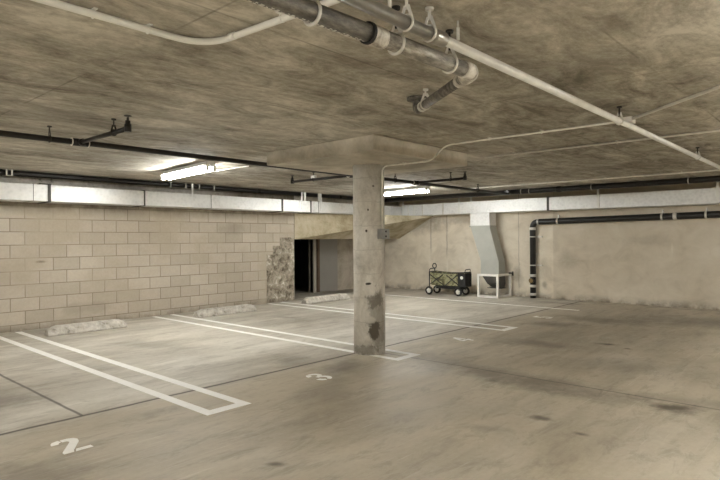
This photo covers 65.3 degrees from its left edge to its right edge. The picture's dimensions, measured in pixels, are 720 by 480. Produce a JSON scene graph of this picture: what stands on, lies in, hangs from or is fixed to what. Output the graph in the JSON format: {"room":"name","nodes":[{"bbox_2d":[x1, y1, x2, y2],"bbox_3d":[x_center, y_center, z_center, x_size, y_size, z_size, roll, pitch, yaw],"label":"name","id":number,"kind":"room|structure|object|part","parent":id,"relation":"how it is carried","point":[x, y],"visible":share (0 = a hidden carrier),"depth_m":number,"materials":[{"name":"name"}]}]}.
{"room":"parking garage","nodes":[
{"label":"parking garage","id":0,"kind":"room"},
{"bbox_2d":[0,175,398,332],"bbox_3d":[-5.124,0.198,8.872,0.200,2.420,18.300,0,0,42],"label":"wall","id":1,"kind":"structure","parent":0,"point":[60,264],"depth_m":9.95,"materials":[{"name":"brick"}]},
{"bbox_2d":[294,239,308,284],"bbox_3d":[-2.539,0.241,14.757,2.050,2.300,4.500,0,0,42],"label":"doorway","id":2,"kind":"structure","parent":0,"point":[301,246],"depth_m":16.87,"materials":[{"name":"black"}]},
{"bbox_2d":[309,239,353,292],"bbox_3d":[-0.842,0.170,14.436,0.900,2.420,4.300,0,0,42],"label":"wall","id":3,"kind":"structure","parent":0,"point":[344,246],"depth_m":15.34,"materials":[{"name":"paint"}]},
{"bbox_2d":[310,239,315,292],"bbox_3d":[-1.686,0.326,14.000,0.130,2.120,1.520,0,0,42],"label":"door frame","id":4,"kind":"structure","parent":3,"relation":"attached to","point":[313,266],"depth_m":14.48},
{"bbox_2d":[316,239,337,291],"bbox_3d":[-0.866,0.361,14.813,0.053,2.020,0.735,0,0,42],"label":"door","id":5,"kind":"structure","parent":3,"relation":"in","point":[326,249],"depth_m":14.77,"materials":[{"name":"grey paint"}]},
{"bbox_2d":[0,285,719,479],"bbox_3d":[-0.859,1.481,5.231,18.700,0.200,18.600,0,0,42],"label":"floor","id":6,"kind":"structure","parent":0,"point":[599,390],"depth_m":4.87,"materials":[{"name":"concrete"}]},
{"bbox_2d":[50,438,92,453],"bbox_3d":[-1.950,1.386,3.782,0.288,0.002,0.187,0,0,42],"label":"painted numeral","id":7,"kind":"object","parent":6,"relation":"on","point":[73,442],"visible":1,"depth_m":3.77,"materials":[{"name":"white paint"}]},
{"bbox_2d":[44,319,126,336],"bbox_3d":[-4.149,1.334,8.557,0.257,0.135,1.153,0,0,42],"label":"wheel stop","id":8,"kind":"object","parent":6,"relation":"on","point":[74,328],"visible":1,"depth_m":8.44,"materials":[{"name":"white concrete"}]},
{"bbox_2d":[0,332,250,414],"bbox_3d":[-3.171,1.394,6.472,5.705,0.002,0.425,0,0,42],"label":"parking line","id":9,"kind":"object","parent":6,"relation":"on","point":[238,403],"visible":1,"depth_m":5.54,"materials":[{"name":"white paint"}]},
{"bbox_2d":[193,304,256,317],"bbox_3d":[-2.485,1.324,10.444,0.240,0.135,1.280,0,0,42],"label":"wheel stop","id":10,"kind":"object","parent":6,"relation":"on","point":[226,310],"visible":1,"depth_m":10.31,"materials":[{"name":"white concrete"}]},
{"bbox_2d":[154,314,420,360],"bbox_3d":[-1.509,1.383,8.380,5.615,0.002,0.435,0,0,42],"label":"parking line","id":11,"kind":"object","parent":6,"relation":"on","point":[329,347],"visible":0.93,"depth_m":7.86,"materials":[{"name":"white paint"}]},
{"bbox_2d":[306,374,331,379],"bbox_3d":[-0.412,1.376,5.614,0.290,0.002,0.182,0,0,42],"label":"painted numeral","id":12,"kind":"object","parent":6,"relation":"on","point":[309,375],"visible":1,"depth_m":5.62,"materials":[{"name":"white paint"}]},
{"bbox_2d":[301,293,349,303],"bbox_3d":[-0.741,1.312,12.480,0.240,0.135,1.340,0,0,42],"label":"wheel stop","id":13,"kind":"object","parent":6,"relation":"on","point":[340,296],"visible":1,"depth_m":12.33,"materials":[{"name":"white concrete"}]},
{"bbox_2d":[267,134,466,354],"bbox_3d":[0.110,0.165,6.817,1.685,2.418,1.775,0,0,42],"label":"concrete column","id":14,"kind":"structure","parent":6,"relation":"on","point":[364,158],"depth_m":6.64,"materials":[{"name":"grey concrete"}]},
{"bbox_3d":[0.103,-0.966,6.817,1.685,0.156,1.775,0,0,42],"label":"drop panel","id":15,"kind":"part","parent":14,"relation":"part of","materials":[{"name":"concrete"}]},
{"bbox_2d":[377,229,389,238],"bbox_3d":[0.280,-0.060,6.665,0.081,0.123,0.142,0,0,42],"label":"junction box","id":16,"kind":"object","parent":14,"relation":"attached to","point":[381,233],"visible":1,"depth_m":6.63,"materials":[{"name":"grey metal"}]},
{"bbox_3d":[0.303,-0.060,6.644,0.005,0.123,0.142,0,0,42],"label":"plate","id":17,"kind":"part","parent":16,"relation":"part of","materials":[{"name":"grey metal"}]},
{"bbox_2d":[269,302,517,330],"bbox_3d":[0.222,1.372,10.337,5.560,0.002,0.430,0,0,42],"label":"parking line","id":18,"kind":"object","parent":6,"relation":"on","point":[509,328],"visible":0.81,"depth_m":9.54,"materials":[{"name":"white paint"}]},
{"bbox_2d":[425,263,471,295],"bbox_3d":[2.153,0.975,13.695,1.076,0.773,0.438,0,0,38],"label":"wagon","id":19,"kind":"object","parent":6,"relation":"on","point":[459,281],"visible":1,"depth_m":13.56,"materials":[{"name":"green fabric"}]},
{"bbox_2d":[430,271,466,285],"bbox_3d":[2.193,0.963,13.670,0.960,0.325,0.320,0,0,38],"label":"tub","id":20,"kind":"object","parent":19,"relation":"in","point":[438,278],"depth_m":13.55,"materials":[{"name":"green fabric"}]},
{"bbox_3d":[2.501,0.981,13.429,0.202,0.325,0.336,0,0,38],"label":"panel","id":21,"kind":"part","parent":19,"relation":"part of","materials":[{"name":"black fabric"}]},
{"bbox_2d":[390,295,578,310],"bbox_3d":[2.300,1.359,12.274,4.950,0.002,0.090,0,0,42],"label":"parking line","id":22,"kind":"object","parent":6,"relation":"on","point":[390,295],"visible":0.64,"depth_m":11.81,"materials":[{"name":"white paint"}]},
{"bbox_2d":[477,271,513,297],"bbox_3d":[3.188,1.057,13.026,0.842,0.595,0.447,0,0,-9],"label":"frame","id":23,"kind":"object","parent":6,"relation":"on","point":[497,276],"visible":1,"depth_m":13.05,"materials":[{"name":"metal"}]},
{"bbox_3d":[2.777,1.085,13.155,0.050,0.545,0.050,0,0,42],"label":"post","id":24,"kind":"part","parent":23,"relation":"part of","materials":[{"name":"white metal"}]},
{"bbox_3d":[2.961,1.331,12.991,0.440,0.050,0.050,0,0,42],"label":"rail","id":25,"kind":"part","parent":23,"relation":"part of","materials":[{"name":"white metal"}]},
{"bbox_3d":[2.957,0.836,12.991,0.440,0.050,0.050,0,0,42],"label":"rail","id":26,"kind":"part","parent":23,"relation":"part of","materials":[{"name":"white metal"}]},
{"bbox_3d":[3.141,1.082,12.826,0.050,0.545,0.050,0,0,42],"label":"post","id":27,"kind":"part","parent":23,"relation":"part of","materials":[{"name":"white metal"}]},
{"bbox_3d":[3.343,1.328,13.049,0.050,0.050,0.550,0,0,42],"label":"rail","id":28,"kind":"part","parent":23,"relation":"part of","materials":[{"name":"white metal"}]},
{"bbox_3d":[3.543,1.080,13.272,0.050,0.545,0.050,0,0,42],"label":"post","id":29,"kind":"part","parent":23,"relation":"part of","materials":[{"name":"white metal"}]},
{"bbox_2d":[0,0,719,198],"bbox_3d":[-0.876,-1.164,5.231,18.700,0.250,18.600,0,0,42],"label":"ceiling","id":30,"kind":"structure","parent":0,"point":[289,84],"depth_m":3.93,"materials":[{"name":"concrete"}]},
{"bbox_2d":[0,169,352,200],"bbox_3d":[-5.219,-0.937,8.082,0.129,0.222,16.990,0,0,42],"label":"pipe","id":31,"kind":"object","parent":30,"relation":"hanging from","point":[6,172],"visible":0.89,"depth_m":9.87,"materials":[{"name":"black metal"}]},
{"bbox_2d":[31,0,340,44],"bbox_3d":[-2.967,-1.003,-0.199,1.127,0.043,7.736,0,0,42],"label":"conduit","id":32,"kind":"object","parent":30,"relation":"attached to","point":[92,13],"visible":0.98,"depth_m":2.65,"materials":[{"name":"white plastic"}]},
{"bbox_2d":[160,161,216,180],"bbox_3d":[-2.468,-0.963,8.003,0.210,0.130,1.528,0,0,-41],"label":"strip light","id":33,"kind":"object","parent":30,"relation":"attached to","point":[202,167],"visible":1,"depth_m":7.84,"materials":[{"name":"white plastic"}]},
{"bbox_2d":[151,165,248,180],"bbox_3d":[-2.574,-1.012,8.758,2.750,0.031,0.060,0,0,42],"label":"conduit","id":34,"kind":"object","parent":30,"relation":"attached to","point":[248,165],"visible":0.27,"depth_m":8.25,"materials":[{"name":"metal"}]},
{"bbox_2d":[0,182,401,214],"bbox_3d":[-4.884,-0.784,8.650,0.460,0.456,18.280,0,0,42],"label":"ventilation duct","id":35,"kind":"object","parent":30,"relation":"hanging from","point":[39,193],"visible":0.8,"depth_m":9.89,"materials":[{"name":"silver metal"}]},
{"bbox_2d":[0,115,507,194],"bbox_3d":[-2.598,-0.949,5.642,2.408,0.156,16.901,0,0,42],"label":"pipe","id":36,"kind":"object","parent":30,"relation":"hanging from","point":[88,142],"visible":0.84,"depth_m":5.91,"materials":[{"name":"black metal"}]},
{"bbox_2d":[247,0,478,113],"bbox_3d":[-2.362,-0.919,0.412,1.046,0.218,9.455,0,0,42],"label":"drain pipe","id":37,"kind":"object","parent":30,"relation":"hanging from","point":[312,13],"visible":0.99,"depth_m":2.46,"materials":[{"name":"metal"}]},
{"bbox_2d":[248,0,363,41],"bbox_3d":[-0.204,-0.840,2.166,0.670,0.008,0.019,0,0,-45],"label":"pipe","id":38,"kind":"object","parent":37,"relation":"attached to","point":[310,19],"depth_m":2.15,"materials":[{"name":"metal"}]},
{"bbox_3d":[0.162,-0.996,2.529,0.038,0.098,0.040,0,0,42],"label":"rod","id":39,"kind":"part","parent":37,"relation":"part of","materials":[{"name":"metal"}]},
{"bbox_3d":[0.449,-0.997,2.822,0.038,0.098,0.040,0,0,42],"label":"rod","id":40,"kind":"part","parent":37,"relation":"part of","materials":[{"name":"metal"}]},
{"bbox_2d":[384,186,429,195],"bbox_3d":[0.842,-0.984,11.683,0.210,0.130,1.528,0,0,-41],"label":"strip light","id":41,"kind":"object","parent":30,"relation":"attached to","point":[423,188],"visible":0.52,"depth_m":11.48,"materials":[{"name":"white plastic"}]},
{"bbox_2d":[337,0,719,168],"bbox_3d":[0.548,-0.969,2.800,0.081,0.156,16.900,0,0,42],"label":"pipe","id":42,"kind":"object","parent":30,"relation":"hanging from","point":[405,22],"visible":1,"depth_m":2.73,"materials":[{"name":"silver metal"}]},
{"bbox_3d":[0.313,-1.018,2.540,0.038,0.056,0.040,0,0,42],"label":"rod","id":43,"kind":"part","parent":42,"relation":"part of","materials":[{"name":"metal"}]},
{"bbox_2d":[379,85,719,228],"bbox_3d":[1.826,-0.593,4.931,1.000,0.924,4.654,0,0,-30],"label":"conduit","id":44,"kind":"object","parent":30,"relation":"attached to","point":[630,119],"visible":0.94,"depth_m":5.32,"materials":[{"name":"metal"}]},
{"bbox_2d":[384,175,719,202],"bbox_3d":[5.872,-1.032,9.540,14.440,0.167,0.234,0,0,42],"label":"pipe","id":45,"kind":"object","parent":30,"relation":"hanging from","point":[688,180],"visible":0.96,"depth_m":11.06,"materials":[{"name":"black metal"}]},
{"bbox_2d":[402,182,719,215],"bbox_3d":[6.592,-0.849,10.299,14.390,0.474,0.463,0,0,42],"label":"ventilation duct","id":46,"kind":"object","parent":30,"relation":"hanging from","point":[704,196],"visible":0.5,"depth_m":11.84,"materials":[{"name":"metal"}]},
{"bbox_2d":[469,213,505,288],"bbox_3d":[3.051,0.274,13.449,0.780,1.783,0.350,0,0,42],"label":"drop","id":47,"kind":"object","parent":46,"relation":"attached to","point":[483,226],"visible":0.86,"depth_m":13.28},
{"bbox_2d":[483,276,504,287],"bbox_3d":[3.163,0.995,13.339,0.473,0.320,0.309,0,0,42],"label":"hood","id":48,"kind":"object","parent":47,"relation":"attached to","point":[490,280],"depth_m":13.23,"materials":[{"name":"grey metal"}]},
{"bbox_2d":[473,169,719,188],"bbox_3d":[6.349,-1.065,7.896,11.550,0.039,0.060,0,0,42],"label":"conduit","id":49,"kind":"object","parent":30,"relation":"attached to","point":[681,172],"visible":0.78,"depth_m":9.76,"materials":[{"name":"metal"}]},
{"bbox_2d":[484,129,719,157],"bbox_3d":[4.849,-1.057,4.184,8.800,0.036,0.060,0,0,42],"label":"conduit","id":50,"kind":"object","parent":30,"relation":"attached to","point":[710,131],"visible":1,"depth_m":6.13,"materials":[{"name":"metal"}]},
{"bbox_2d":[294,213,432,238],"bbox_3d":[0.223,-0.299,13.785,1.147,0.591,3.833,0,0,42],"label":"beam","id":51,"kind":"structure","parent":0,"point":[306,226],"depth_m":13.36,"materials":[{"name":"concrete"}]},
{"bbox_2d":[385,182,719,309],"bbox_3d":[5.264,0.131,12.022,18.700,2.420,0.300,0,0,42],"label":"wall","id":52,"kind":"structure","parent":0,"point":[667,263],"depth_m":12.15,"materials":[{"name":"concrete"}]},
{"bbox_2d":[529,207,719,297],"bbox_3d":[7.957,0.341,9.238,10.955,1.965,0.221,0,0,42],"label":"pipe","id":53,"kind":"object","parent":52,"relation":"attached to","point":[706,214],"visible":1,"depth_m":11.88,"materials":[{"name":"black metal"}]}
]}

